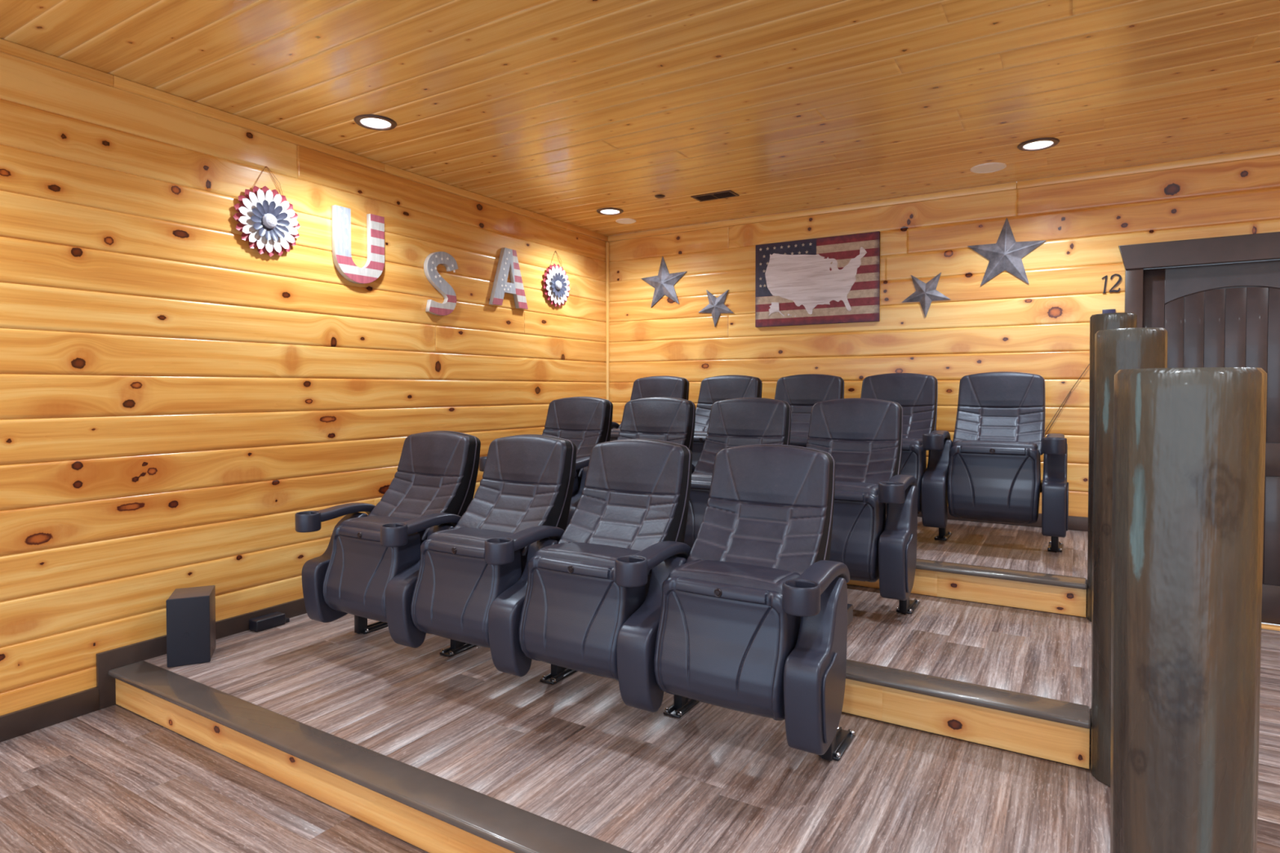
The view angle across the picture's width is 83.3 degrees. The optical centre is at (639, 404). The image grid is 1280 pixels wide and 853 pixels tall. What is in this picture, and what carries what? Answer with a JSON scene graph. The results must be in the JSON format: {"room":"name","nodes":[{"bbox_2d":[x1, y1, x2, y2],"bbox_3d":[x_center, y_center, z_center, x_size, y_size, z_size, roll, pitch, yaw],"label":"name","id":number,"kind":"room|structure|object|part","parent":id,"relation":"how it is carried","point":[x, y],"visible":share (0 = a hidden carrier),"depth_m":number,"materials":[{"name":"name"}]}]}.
{"room":"home theater","nodes":[
{"label":"home theater","id":0,"kind":"room"},
{"bbox_2d":[0,52,606,715],"bbox_3d":[-2.408,-0.058,3.200,0.120,2.985,8.170,1,1,31],"label":"wall","id":1,"kind":"structure","parent":0,"point":[175,391],"depth_m":3.50,"materials":[{"name":"brown wood"}]},
{"bbox_2d":[0,38,113,86],"bbox_3d":[-3.397,-1.388,1.409,0.022,0.048,4.129,1,1,31],"label":"trim","id":2,"kind":"structure","parent":1,"relation":"attached to","point":[7,47],"depth_m":2.99,"materials":[{"name":"brown wood"}]},
{"bbox_2d":[0,597,306,742],"bbox_3d":[-2.378,1.049,3.135,0.020,0.575,8.050,1,1,31],"label":"baseboard","id":3,"kind":"structure","parent":1,"relation":"attached to","point":[37,717],"depth_m":3.16,"materials":[{"name":"paint"}]},
{"bbox_2d":[112,75,384,171],"bbox_3d":[-1.948,-1.438,3.793,0.022,0.048,1.449,1,1,31],"label":"trim","id":4,"kind":"structure","parent":1,"relation":"attached to","point":[120,83],"depth_m":3.64,"materials":[{"name":"brown wood"}]},
{"bbox_2d":[232,165,300,257],"bbox_3d":[-1.942,-1.014,3.772,0.061,0.474,0.367,1,1,31],"label":"flower wall decoration","id":5,"kind":"object","parent":1,"relation":"attached to","point":[268,222],"visible":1,"depth_m":3.76,"materials":[{"name":"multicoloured metal"}]},
{"bbox_3d":[-1.933,-0.961,3.768,0.041,0.077,0.077,1,1,31],"label":"flower","id":6,"kind":"part","parent":5,"relation":"part of","materials":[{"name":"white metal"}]},
{"bbox_2d":[331,204,384,284],"bbox_3d":[-1.661,-0.927,4.258,0.037,0.425,0.340,1,1,31],"label":"letter","id":7,"kind":"object","parent":1,"relation":"attached to","point":[373,268],"visible":1,"depth_m":4.21,"materials":[{"name":"white"}]},
{"bbox_2d":[423,251,457,315],"bbox_3d":[-1.327,-0.806,4.812,0.037,0.426,0.276,1,1,31],"label":"letter","id":8,"kind":"object","parent":1,"relation":"attached to","point":[433,260],"visible":1,"depth_m":4.79,"materials":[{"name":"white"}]},
{"bbox_2d":[382,164,608,241],"bbox_3d":[-0.931,-1.473,5.468,0.022,0.048,2.469,1,1,31],"label":"trim","id":9,"kind":"structure","parent":1,"relation":"attached to","point":[388,169],"depth_m":5.15,"materials":[{"name":"brown wood"}]},
{"bbox_2d":[488,247,528,309],"bbox_3d":[-0.980,-0.944,5.380,0.037,0.430,0.400,1,1,31],"label":"letter","id":10,"kind":"object","parent":1,"relation":"attached to","point":[508,263],"visible":1,"depth_m":5.35,"materials":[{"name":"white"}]},
{"bbox_2d":[542,250,569,306],"bbox_3d":[-0.669,-1.024,5.870,0.059,0.459,0.354,1,1,31],"label":"flower","id":11,"kind":"object","parent":1,"relation":"attached to","point":[557,284],"visible":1,"depth_m":5.86,"materials":[{"name":"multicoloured metal"}]},
{"bbox_3d":[-0.660,-0.972,5.866,0.040,0.075,0.075,1,1,31],"label":"flower","id":12,"kind":"part","parent":11,"relation":"part of","materials":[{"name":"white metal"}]},
{"bbox_2d":[0,0,1279,236],"bbox_3d":[0.303,-1.516,1.452,6.300,0.200,8.050,1,1,31],"label":"ceiling","id":13,"kind":"structure","parent":0,"point":[566,111],"depth_m":3.24,"materials":[{"name":"brown wood"}]},
{"bbox_2d":[353,114,396,130],"bbox_3d":[-1.369,-1.486,3.727,0.210,0.068,0.210,1,1,31],"label":"recessed light","id":14,"kind":"object","parent":13,"relation":"in","point":[372,122],"visible":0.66,"depth_m":3.77,"materials":[{"name":"brown metal"}]},
{"bbox_2d":[596,207,623,215],"bbox_3d":[-0.233,-1.525,5.587,0.210,0.068,0.210,1,1,31],"label":"recessed light","id":15,"kind":"object","parent":13,"relation":"in","point":[607,211],"visible":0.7,"depth_m":5.62,"materials":[{"name":"brown metal"}]},
{"bbox_2d":[615,217,635,223],"bbox_3d":[-0.116,-1.505,5.914,0.168,0.009,0.168,1,1,31],"label":"ceiling speaker","id":16,"kind":"object","parent":13,"relation":"attached to","point":[628,220],"visible":1,"depth_m":5.89,"materials":[{"name":"white plastic"}]},
{"bbox_2d":[617,219,634,223],"bbox_3d":[-0.116,-1.507,5.914,0.146,0.006,0.146,1,1,31],"label":"grille","id":17,"kind":"object","parent":16,"relation":"attached to","point":[621,221],"depth_m":5.92,"materials":[{"name":"white"}]},
{"bbox_2d":[654,194,665,198],"bbox_3d":[0.142,-1.487,5.155,0.076,0.013,0.076,1,1,31],"label":"ceiling sensor","id":18,"kind":"object","parent":13,"relation":"attached to","point":[659,196],"visible":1,"depth_m":5.14,"materials":[{"name":"brown metal"}]},
{"bbox_2d":[690,190,739,201],"bbox_3d":[0.537,-1.490,5.149,0.310,0.008,0.156,1,1,31],"label":"ceiling vent","id":19,"kind":"object","parent":13,"relation":"in","point":[729,193],"visible":1,"depth_m":5.14,"materials":[{"name":"brown metal"}]},
{"bbox_2d":[970,162,1006,173],"bbox_3d":[2.177,-1.478,4.500,0.204,0.009,0.204,1,1,31],"label":"ceiling speaker","id":20,"kind":"object","parent":13,"relation":"attached to","point":[991,166],"visible":1,"depth_m":4.49,"materials":[{"name":"white"}]},
{"bbox_2d":[972,164,1004,172],"bbox_3d":[2.177,-1.479,4.500,0.182,0.006,0.182,1,1,31],"label":"grille","id":21,"kind":"object","parent":20,"relation":"attached to","point":[982,167],"depth_m":4.49,"materials":[{"name":"white"}]},
{"bbox_2d":[1017,137,1059,151],"bbox_3d":[2.250,-1.496,4.067,0.210,0.068,0.210,1,1,31],"label":"recessed light","id":22,"kind":"object","parent":13,"relation":"in","point":[1040,144],"visible":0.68,"depth_m":4.10,"materials":[{"name":"brown metal"}]},
{"bbox_2d":[0,584,1279,852],"bbox_3d":[0.336,1.427,1.564,6.300,0.120,8.170,1,1,31],"label":"floor","id":23,"kind":"structure","parent":0,"point":[113,779],"depth_m":2.47,"materials":[{"name":"wood"}]},
{"bbox_2d":[108,613,1110,852],"bbox_3d":[-0.346,1.260,2.759,3.890,0.163,1.370,1,1,31],"label":"platform","id":24,"kind":"object","parent":23,"relation":"on","point":[434,752],"visible":0.98,"depth_m":2.40,"materials":[{"name":"wood"}]},
{"bbox_2d":[165,585,216,667],"bbox_3d":[-2.071,1.019,3.328,0.167,0.304,0.210,-1,1,-24],"label":"loudspeaker","id":25,"kind":"object","parent":24,"relation":"on","point":[190,611],"visible":1,"depth_m":3.24,"materials":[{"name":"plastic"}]},
{"bbox_2d":[248,611,289,631],"bbox_3d":[-1.936,1.134,3.770,0.075,0.058,0.190,1,1,31],"label":"outlet box","id":26,"kind":"object","parent":24,"relation":"on","point":[270,620],"visible":1,"depth_m":3.73,"materials":[{"name":"black plastic"}]},
{"bbox_2d":[294,431,480,657],"bbox_3d":[-1.159,0.655,3.500,0.720,1.025,0.696,1,1,31],"label":"chair","id":27,"kind":"object","parent":24,"relation":"on","point":[369,567],"visible":0.94,"depth_m":3.39,"materials":[{"name":"black leather"}]},
{"bbox_3d":[-1.456,0.544,3.594,0.088,0.093,0.370,1,1,31],"label":"armrest","id":28,"kind":"part","parent":27,"relation":"part of","materials":[{"name":"black plastic"}]},
{"bbox_3d":[-1.366,1.152,3.754,0.072,0.022,0.215,1,1,31],"label":"foot plate","id":29,"kind":"part","parent":27,"relation":"part of","materials":[{"name":"black metal"}]},
{"bbox_2d":[338,515,426,545],"bbox_3d":[-1.208,0.709,3.428,0.428,0.321,0.223,1,1,31],"label":"seat cushion","id":30,"kind":"object","parent":27,"relation":"on","point":[372,523],"depth_m":3.39,"materials":[{"name":"black leather"}]},
{"bbox_3d":[-1.105,0.381,3.591,0.472,0.481,0.368,1,1,31],"label":"backrest","id":31,"kind":"part","parent":27,"relation":"part of","materials":[{"name":"black leather"}]},
{"bbox_3d":[-0.943,0.550,3.282,0.088,0.093,0.370,1,1,31],"label":"armrest","id":32,"kind":"part","parent":27,"relation":"part of","materials":[{"name":"black plastic"}]},
{"bbox_3d":[-0.853,1.158,3.442,0.072,0.022,0.215,1,1,31],"label":"foot plate","id":33,"kind":"part","parent":27,"relation":"part of","materials":[{"name":"black metal"}]},
{"bbox_2d":[410,434,576,684],"bbox_3d":[-0.596,0.662,3.158,0.603,1.025,0.696,1,1,31],"label":"chair","id":34,"kind":"object","parent":24,"relation":"on","point":[471,584],"visible":0.98,"depth_m":3.04,"materials":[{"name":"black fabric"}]},
{"bbox_2d":[426,527,527,574],"bbox_3d":[-0.695,0.715,3.116,0.428,0.321,0.223,1,1,31],"label":"seat cushion","id":35,"kind":"object","parent":34,"relation":"on","point":[474,537],"depth_m":3.05,"materials":[{"name":"black leather"}]},
{"bbox_3d":[-0.592,0.387,3.279,0.472,0.481,0.368,1,1,31],"label":"backrest","id":36,"kind":"part","parent":34,"relation":"part of","materials":[{"name":"black leather"}]},
{"bbox_3d":[-0.430,0.557,2.970,0.088,0.093,0.370,1,1,31],"label":"armrest","id":37,"kind":"part","parent":34,"relation":"part of","materials":[{"name":"black leather"}]},
{"bbox_3d":[-0.339,1.164,3.130,0.072,0.022,0.215,1,1,31],"label":"foot plate","id":38,"kind":"part","parent":34,"relation":"part of","materials":[{"name":"black metal"}]},
{"bbox_2d":[519,438,699,718],"bbox_3d":[-0.082,0.668,2.846,0.603,1.025,0.696,1,1,31],"label":"chair","id":39,"kind":"object","parent":24,"relation":"on","point":[592,605],"visible":0.99,"depth_m":2.72,"materials":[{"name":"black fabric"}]},
{"bbox_2d":[534,542,650,599],"bbox_3d":[-0.181,0.721,2.804,0.428,0.321,0.223,1,1,31],"label":"seat cushion","id":40,"kind":"object","parent":39,"relation":"on","point":[602,554],"depth_m":2.75,"materials":[{"name":"black leather"}]},
{"bbox_3d":[-0.078,0.393,2.967,0.472,0.481,0.368,1,1,31],"label":"backrest","id":41,"kind":"part","parent":39,"relation":"part of","materials":[{"name":"black leather"}]},
{"bbox_3d":[0.084,0.563,2.658,0.088,0.093,0.370,1,1,31],"label":"armrest","id":42,"kind":"part","parent":39,"relation":"part of","materials":[{"name":"black leather"}]},
{"bbox_3d":[0.174,1.170,2.818,0.072,0.022,0.215,1,1,31],"label":"foot plate","id":43,"kind":"part","parent":39,"relation":"part of","materials":[{"name":"black metal"}]},
{"bbox_2d":[653,444,855,760],"bbox_3d":[0.432,0.674,2.533,0.605,1.025,0.696,1,1,31],"label":"chair","id":44,"kind":"object","parent":24,"relation":"on","point":[756,618],"visible":1,"depth_m":2.39,"materials":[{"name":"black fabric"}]},
{"bbox_2d":[668,559,799,594],"bbox_3d":[0.333,0.727,2.491,0.428,0.321,0.223,1,1,31],"label":"seat cushion","id":45,"kind":"object","parent":44,"relation":"on","point":[767,576],"depth_m":2.46,"materials":[{"name":"black leather"}]},
{"bbox_3d":[0.436,0.400,2.655,0.472,0.481,0.368,1,1,31],"label":"backrest","id":46,"kind":"part","parent":44,"relation":"part of","materials":[{"name":"black leather"}]},
{"bbox_3d":[0.598,0.569,2.345,0.088,0.093,0.370,1,1,31],"label":"armrest","id":47,"kind":"part","parent":44,"relation":"part of","materials":[{"name":"black leather"}]},
{"bbox_3d":[0.592,0.908,2.228,0.010,0.250,0.172,1,1,31],"label":"panel","id":48,"kind":"part","parent":44,"relation":"part of","materials":[{"name":"black plastic"}]},
{"bbox_3d":[0.688,1.176,2.506,0.072,0.022,0.215,1,1,31],"label":"foot plate","id":49,"kind":"part","parent":44,"relation":"part of","materials":[{"name":"black metal"}]},
{"bbox_2d":[1090,327,1167,786],"bbox_3d":[1.541,0.478,2.275,0.188,1.423,0.187,1,1,31],"label":"log post","id":50,"kind":"object","parent":24,"relation":"on","point":[1141,348],"visible":0.43,"depth_m":2.25,"materials":[{"name":"brown wood"}]},
{"bbox_2d":[841,584,1091,768],"bbox_3d":[0.293,1.156,3.808,3.890,0.328,1.350,1,1,31],"label":"platform","id":51,"kind":"object","parent":23,"relation":"on","point":[1018,680],"visible":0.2,"depth_m":2.74,"materials":[{"name":"wood"}]},
{"bbox_2d":[479,396,613,526],"bbox_3d":[-0.526,0.467,4.537,0.720,1.027,0.692,1,1,31],"label":"chair","id":52,"kind":"object","parent":51,"relation":"on","point":[586,422],"visible":0.34,"depth_m":4.63,"materials":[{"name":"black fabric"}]},
{"bbox_3d":[-0.473,0.194,4.628,0.472,0.481,0.368,1,1,31],"label":"backrest","id":53,"kind":"part","parent":52,"relation":"part of","materials":[{"name":"black leather"}]},
{"bbox_2d":[576,469,582,490],"bbox_3d":[-0.575,0.522,4.467,0.428,0.321,0.223,1,1,31],"label":"seat cushion","id":54,"kind":"object","parent":52,"relation":"on","point":[579,472],"depth_m":4.38,"materials":[{"name":"black leather"}]},
{"bbox_3d":[-0.310,0.364,4.321,0.088,0.093,0.370,1,1,31],"label":"armrest","id":55,"kind":"part","parent":52,"relation":"part of","materials":[{"name":"black plastic"}]},
{"bbox_2d":[585,396,695,479],"bbox_3d":[0.037,0.474,4.195,0.603,1.027,0.692,1,1,31],"label":"chair","id":56,"kind":"object","parent":51,"relation":"on","point":[672,420],"visible":0.2,"depth_m":4.36,"materials":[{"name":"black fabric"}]},
{"bbox_3d":[0.041,0.200,4.316,0.472,0.481,0.368,1,1,31],"label":"backrest","id":57,"kind":"part","parent":56,"relation":"part of","materials":[{"name":"black leather"}]},
{"bbox_2d":[684,397,791,547],"bbox_3d":[0.550,0.480,3.883,0.603,1.027,0.692,1,1,31],"label":"chair","id":58,"kind":"object","parent":51,"relation":"on","point":[742,421],"visible":0.44,"depth_m":4.03,"materials":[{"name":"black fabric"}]},
{"bbox_2d":[691,472,712,481],"bbox_3d":[0.453,0.534,3.843,0.428,0.321,0.223,1,1,31],"label":"seat cushion","id":59,"kind":"object","parent":58,"relation":"on","point":[695,477],"depth_m":3.81,"materials":[{"name":"black leather"}]},
{"bbox_3d":[0.554,0.206,4.004,0.472,0.481,0.368,1,1,31],"label":"backrest","id":60,"kind":"part","parent":58,"relation":"part of","materials":[{"name":"black leather"}]},
{"bbox_2d":[805,398,919,613],"bbox_3d":[1.065,0.486,3.571,0.605,1.027,0.692,1,1,31],"label":"chair","id":61,"kind":"object","parent":51,"relation":"on","point":[863,437],"visible":0.66,"depth_m":3.38,"materials":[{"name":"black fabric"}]},
{"bbox_3d":[1.068,0.212,3.692,0.472,0.481,0.368,1,1,31],"label":"backrest","id":62,"kind":"part","parent":61,"relation":"part of","materials":[{"name":"black leather"}]},
{"bbox_2d":[834,480,886,515],"bbox_3d":[0.966,0.540,3.530,0.428,0.321,0.223,1,1,31],"label":"seat cushion","id":63,"kind":"object","parent":61,"relation":"on","point":[866,488],"depth_m":3.37,"materials":[{"name":"black leather"}]},
{"bbox_3d":[1.231,0.382,3.385,0.088,0.093,0.370,1,1,31],"label":"armrest","id":64,"kind":"part","parent":61,"relation":"part of","materials":[{"name":"black plastic"}]},
{"bbox_3d":[1.321,0.989,3.545,0.072,0.022,0.215,1,1,31],"label":"foot plate","id":65,"kind":"part","parent":61,"relation":"part of","materials":[{"name":"black metal"}]},
{"bbox_3d":[1.226,0.721,3.267,0.010,0.250,0.172,1,1,31],"label":"panel","id":66,"kind":"part","parent":61,"relation":"part of","materials":[{"name":"black leather"}]},
{"bbox_2d":[1087,312,1137,621],"bbox_3d":[2.171,0.295,3.316,0.182,1.415,0.180,1,1,31],"label":"log post","id":67,"kind":"object","parent":51,"relation":"on","point":[1100,322],"visible":0.29,"depth_m":3.32,"materials":[{"name":"brown wood"}]},
{"bbox_2d":[846,515,1088,617],"bbox_3d":[0.971,1.052,4.921,3.890,0.488,1.520,1,1,31],"label":"platform","id":68,"kind":"object","parent":23,"relation":"on","point":[1012,566],"visible":0.23,"depth_m":3.75,"materials":[{"name":"wood"}]},
{"bbox_2d":[609,375,688,440],"bbox_3d":[0.031,0.290,5.452,0.720,1.022,0.699,1,1,31],"label":"chair","id":69,"kind":"object","parent":68,"relation":"on","point":[667,386],"visible":0.27,"depth_m":5.59,"materials":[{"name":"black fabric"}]},
{"bbox_2d":[610,428,620,432],"bbox_3d":[-0.019,0.343,5.378,0.428,0.321,0.223,1,1,31],"label":"seat cushion","id":70,"kind":"object","parent":69,"relation":"on","point":[615,430],"depth_m":5.36,"materials":[{"name":"black leather"}]},
{"bbox_3d":[-0.267,0.178,5.543,0.088,0.093,0.370,1,1,31],"label":"armrest","id":71,"kind":"part","parent":69,"relation":"part of","materials":[{"name":"black plastic"}]},
{"bbox_2d":[692,374,762,466],"bbox_3d":[0.594,0.297,5.109,0.603,1.022,0.699,1,1,31],"label":"chair","id":72,"kind":"object","parent":68,"relation":"on","point":[713,389],"visible":0.28,"depth_m":5.28,"materials":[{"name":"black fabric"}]},
{"bbox_2d":[693,431,706,435],"bbox_3d":[0.495,0.349,5.066,0.428,0.321,0.223,1,1,31],"label":"seat cushion","id":73,"kind":"object","parent":72,"relation":"on","point":[696,433],"depth_m":5.00,"materials":[{"name":"black leather"}]},
{"bbox_3d":[0.598,0.022,5.230,0.472,0.481,0.368,1,0,31],"label":"backrest","id":74,"kind":"part","parent":72,"relation":"part of","materials":[{"name":"black leather"}]},
{"bbox_2d":[774,373,844,447],"bbox_3d":[1.108,0.303,4.797,0.603,1.022,0.699,1,1,31],"label":"chair","id":75,"kind":"object","parent":68,"relation":"on","point":[802,393],"visible":0.34,"depth_m":4.96,"materials":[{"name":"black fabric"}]},
{"bbox_2d":[790,434,808,439],"bbox_3d":[1.008,0.355,4.753,0.428,0.321,0.223,1,1,31],"label":"seat cushion","id":76,"kind":"object","parent":75,"relation":"on","point":[793,437],"depth_m":4.63,"materials":[{"name":"black leather"}]},
{"bbox_2d":[860,373,952,540],"bbox_3d":[1.621,0.309,4.485,0.603,1.022,0.699,1,1,31],"label":"chair","id":77,"kind":"object","parent":68,"relation":"on","point":[917,394],"visible":0.38,"depth_m":4.33,"materials":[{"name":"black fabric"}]},
{"bbox_3d":[1.626,0.034,4.606,0.472,0.481,0.368,1,0,31],"label":"backrest","id":78,"kind":"part","parent":77,"relation":"part of","materials":[{"name":"black leather"}]},
{"bbox_2d":[902,437,926,453],"bbox_3d":[1.522,0.361,4.441,0.428,0.321,0.223,1,1,31],"label":"seat cushion","id":79,"kind":"object","parent":77,"relation":"on","point":[913,442],"depth_m":4.26,"materials":[{"name":"black leather"}]},
{"bbox_3d":[1.786,0.203,4.295,0.088,0.093,0.370,1,1,31],"label":"armrest","id":80,"kind":"part","parent":77,"relation":"part of","materials":[{"name":"black plastic"}]},
{"bbox_3d":[1.877,0.810,4.456,0.072,0.022,0.215,1,1,31],"label":"foot plate","id":81,"kind":"part","parent":77,"relation":"part of","materials":[{"name":"black metal"}]},
{"bbox_2d":[946,371,1068,551],"bbox_3d":[2.136,0.315,4.173,0.605,1.022,0.699,1,1,31],"label":"chair","id":82,"kind":"object","parent":68,"relation":"on","point":[999,441],"visible":1,"depth_m":4.04,"materials":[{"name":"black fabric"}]},
{"bbox_2d":[951,440,1037,450],"bbox_3d":[2.035,0.367,4.129,0.428,0.321,0.223,1,1,31],"label":"seat cushion","id":83,"kind":"object","parent":82,"relation":"on","point":[1028,445],"depth_m":4.06,"materials":[{"name":"black leather"}]},
{"bbox_3d":[2.139,0.040,4.294,0.472,0.481,0.368,1,0,31],"label":"backrest","id":84,"kind":"part","parent":82,"relation":"part of","materials":[{"name":"black leather"}]},
{"bbox_3d":[2.391,0.816,4.144,0.072,0.022,0.215,1,1,31],"label":"foot plate","id":85,"kind":"part","parent":82,"relation":"part of","materials":[{"name":"black metal"}]},
{"bbox_3d":[2.300,0.209,3.983,0.088,0.093,0.370,1,1,31],"label":"armrest","id":86,"kind":"part","parent":82,"relation":"part of","materials":[{"name":"black plastic"}]},
{"bbox_3d":[2.295,0.548,3.866,0.010,0.250,0.172,1,1,31],"label":"panel","id":87,"kind":"part","parent":82,"relation":"part of","materials":[{"name":"black plastic"}]},
{"bbox_2d":[1110,367,1266,852],"bbox_3d":[0.897,0.658,1.196,0.198,1.432,0.197,1,1,31],"label":"log post","id":88,"kind":"object","parent":23,"relation":"on","point":[1188,458],"visible":1,"depth_m":1.11,"materials":[{"name":"brown wood"}]},
{"bbox_2d":[608,155,1279,517],"bbox_3d":[2.426,-0.048,4.974,6.300,2.885,0.120,1,1,31],"label":"wall","id":89,"kind":"structure","parent":0,"point":[1041,326],"depth_m":5.03,"materials":[{"name":"brown wood"}]},
{"bbox_2d":[605,241,609,400],"bbox_3d":[-0.292,-0.348,6.532,0.030,2.245,0.030,1,1,31],"label":"trim","id":90,"kind":"structure","parent":89,"relation":"attached to","point":[607,281],"depth_m":6.51,"materials":[{"name":"brown wood"}]},
{"bbox_2d":[641,256,686,307],"bbox_3d":[0.195,-1.063,6.210,0.454,0.439,0.045,1,1,31],"label":"star","id":91,"kind":"object","parent":89,"relation":"attached to","point":[664,283],"visible":1,"depth_m":6.20,"materials":[{"name":"metal"}]},
{"bbox_2d":[698,289,733,326],"bbox_3d":[0.624,-0.799,5.963,0.325,0.316,0.033,1,1,31],"label":"star","id":92,"kind":"object","parent":89,"relation":"attached to","point":[716,306],"visible":1,"depth_m":5.95,"materials":[{"name":"metal"}]},
{"bbox_2d":[608,182,1017,241],"bbox_3d":[1.115,-1.478,5.657,3.277,0.048,0.022,1,1,31],"label":"trim","id":93,"kind":"structure","parent":89,"relation":"attached to","point":[1012,185],"depth_m":5.46,"materials":[{"name":"brown wood"}]},
{"bbox_2d":[755,231,879,327],"bbox_3d":[1.342,-0.942,5.523,0.965,0.655,0.032,1,1,31],"label":"picture","id":94,"kind":"object","parent":89,"relation":"attached to","point":[836,279],"visible":1,"depth_m":5.50,"materials":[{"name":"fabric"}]},
{"bbox_2d":[902,272,950,317],"bbox_3d":[2.027,-0.773,5.110,0.330,0.314,0.033,1,1,31],"label":"star","id":95,"kind":"object","parent":89,"relation":"attached to","point":[925,293],"visible":1,"depth_m":5.11,"materials":[{"name":"metal"}]},
{"bbox_2d":[917,506,1088,531],"bbox_3d":[2.399,1.009,4.930,6.280,0.575,0.020,1,1,31],"label":"baseboard","id":96,"kind":"structure","parent":89,"relation":"attached to","point":[1076,523],"depth_m":4.76,"materials":[{"name":"brown paint"}]},
{"bbox_2d":[967,217,1046,285],"bbox_3d":[2.456,-1.029,4.835,0.477,0.458,0.048,1,1,31],"label":"star","id":97,"kind":"object","parent":89,"relation":"attached to","point":[1006,255],"visible":1,"depth_m":4.83,"materials":[{"name":"metal"}]},
{"bbox_2d":[1044,363,1089,436],"bbox_3d":[2.776,-0.039,4.679,0.329,0.582,0.008,1,1,31],"label":"cord","id":98,"kind":"object","parent":89,"relation":"attached to","point":[1089,363],"visible":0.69,"depth_m":4.69,"materials":[{"name":"brown plastic"}]},
{"bbox_2d":[1102,275,1106,293],"bbox_3d":[2.946,-0.761,4.566,0.030,0.112,0.008,1,1,31],"label":"number one","id":99,"kind":"object","parent":89,"relation":"attached to","point":[1105,277],"visible":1,"depth_m":4.56,"materials":[{"name":"black metal"}]},
{"bbox_2d":[1102,308,1115,313],"bbox_3d":[2.968,-0.549,4.556,0.070,0.105,0.012,1,1,31],"label":"wall switch","id":100,"kind":"object","parent":89,"relation":"attached to","point":[1104,311],"visible":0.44,"depth_m":4.55,"materials":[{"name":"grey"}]},
{"bbox_2d":[1109,274,1121,292],"bbox_3d":[2.995,-0.764,4.536,0.066,0.115,0.008,1,1,31],"label":"number two","id":101,"kind":"object","parent":89,"relation":"attached to","point":[1113,275],"visible":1,"depth_m":4.53,"materials":[{"name":"black metal"}]},
{"bbox_2d":[1124,268,1143,328],"bbox_3d":[3.102,0.226,4.544,0.092,2.155,0.122,1,1,31],"label":"trim","id":102,"kind":"structure","parent":89,"relation":"attached to","point":[1133,277],"depth_m":4.47,"materials":[{"name":"brown paint"}]},
{"bbox_2d":[1016,146,1279,189],"bbox_3d":[3.797,-1.447,4.027,2.999,0.048,0.022,1,1,31],"label":"trim","id":103,"kind":"structure","parent":89,"relation":"attached to","point":[1274,151],"depth_m":4.41,"materials":[{"name":"brown wood"}]},
{"bbox_2d":[1118,231,1279,270],"bbox_3d":[3.530,-0.913,4.253,1.177,0.151,0.134,1,1,31],"label":"trim","id":104,"kind":"structure","parent":89,"relation":"attached to","point":[1264,246],"depth_m":4.29,"materials":[{"name":"brown paint"}]},
{"bbox_2d":[1142,259,1279,625],"bbox_3d":[3.535,0.224,4.282,0.920,2.130,0.119,1,1,31],"label":"door","id":105,"kind":"structure","parent":89,"relation":"in","point":[1222,315],"depth_m":4.29,"materials":[{"name":"brown wood"}]},
{"bbox_3d":[3.548,-0.234,4.294,0.689,0.915,0.008,1,1,31],"label":"panel","id":106,"kind":"part","parent":105,"relation":"part of","materials":[{"name":"wood"}]},
{"bbox_3d":[3.547,-0.728,4.284,0.692,0.223,0.020,1,1,31],"label":"arched rail","id":107,"kind":"part","parent":105,"relation":"part of","materials":[{"name":"wood"}]},
{"bbox_3d":[3.548,0.739,4.314,0.689,0.635,0.008,1,1,31],"label":"panel","id":108,"kind":"part","parent":105,"relation":"part of","materials":[{"name":"wood"}]},
{"bbox_2d":[1261,622,1279,631],"bbox_3d":[3.530,1.298,4.295,0.916,0.018,0.070,1,1,31],"label":"trim","id":109,"kind":"structure","parent":89,"relation":"attached to","point":[1264,626],"depth_m":4.18,"materials":[{"name":"brown wood"}]}
]}

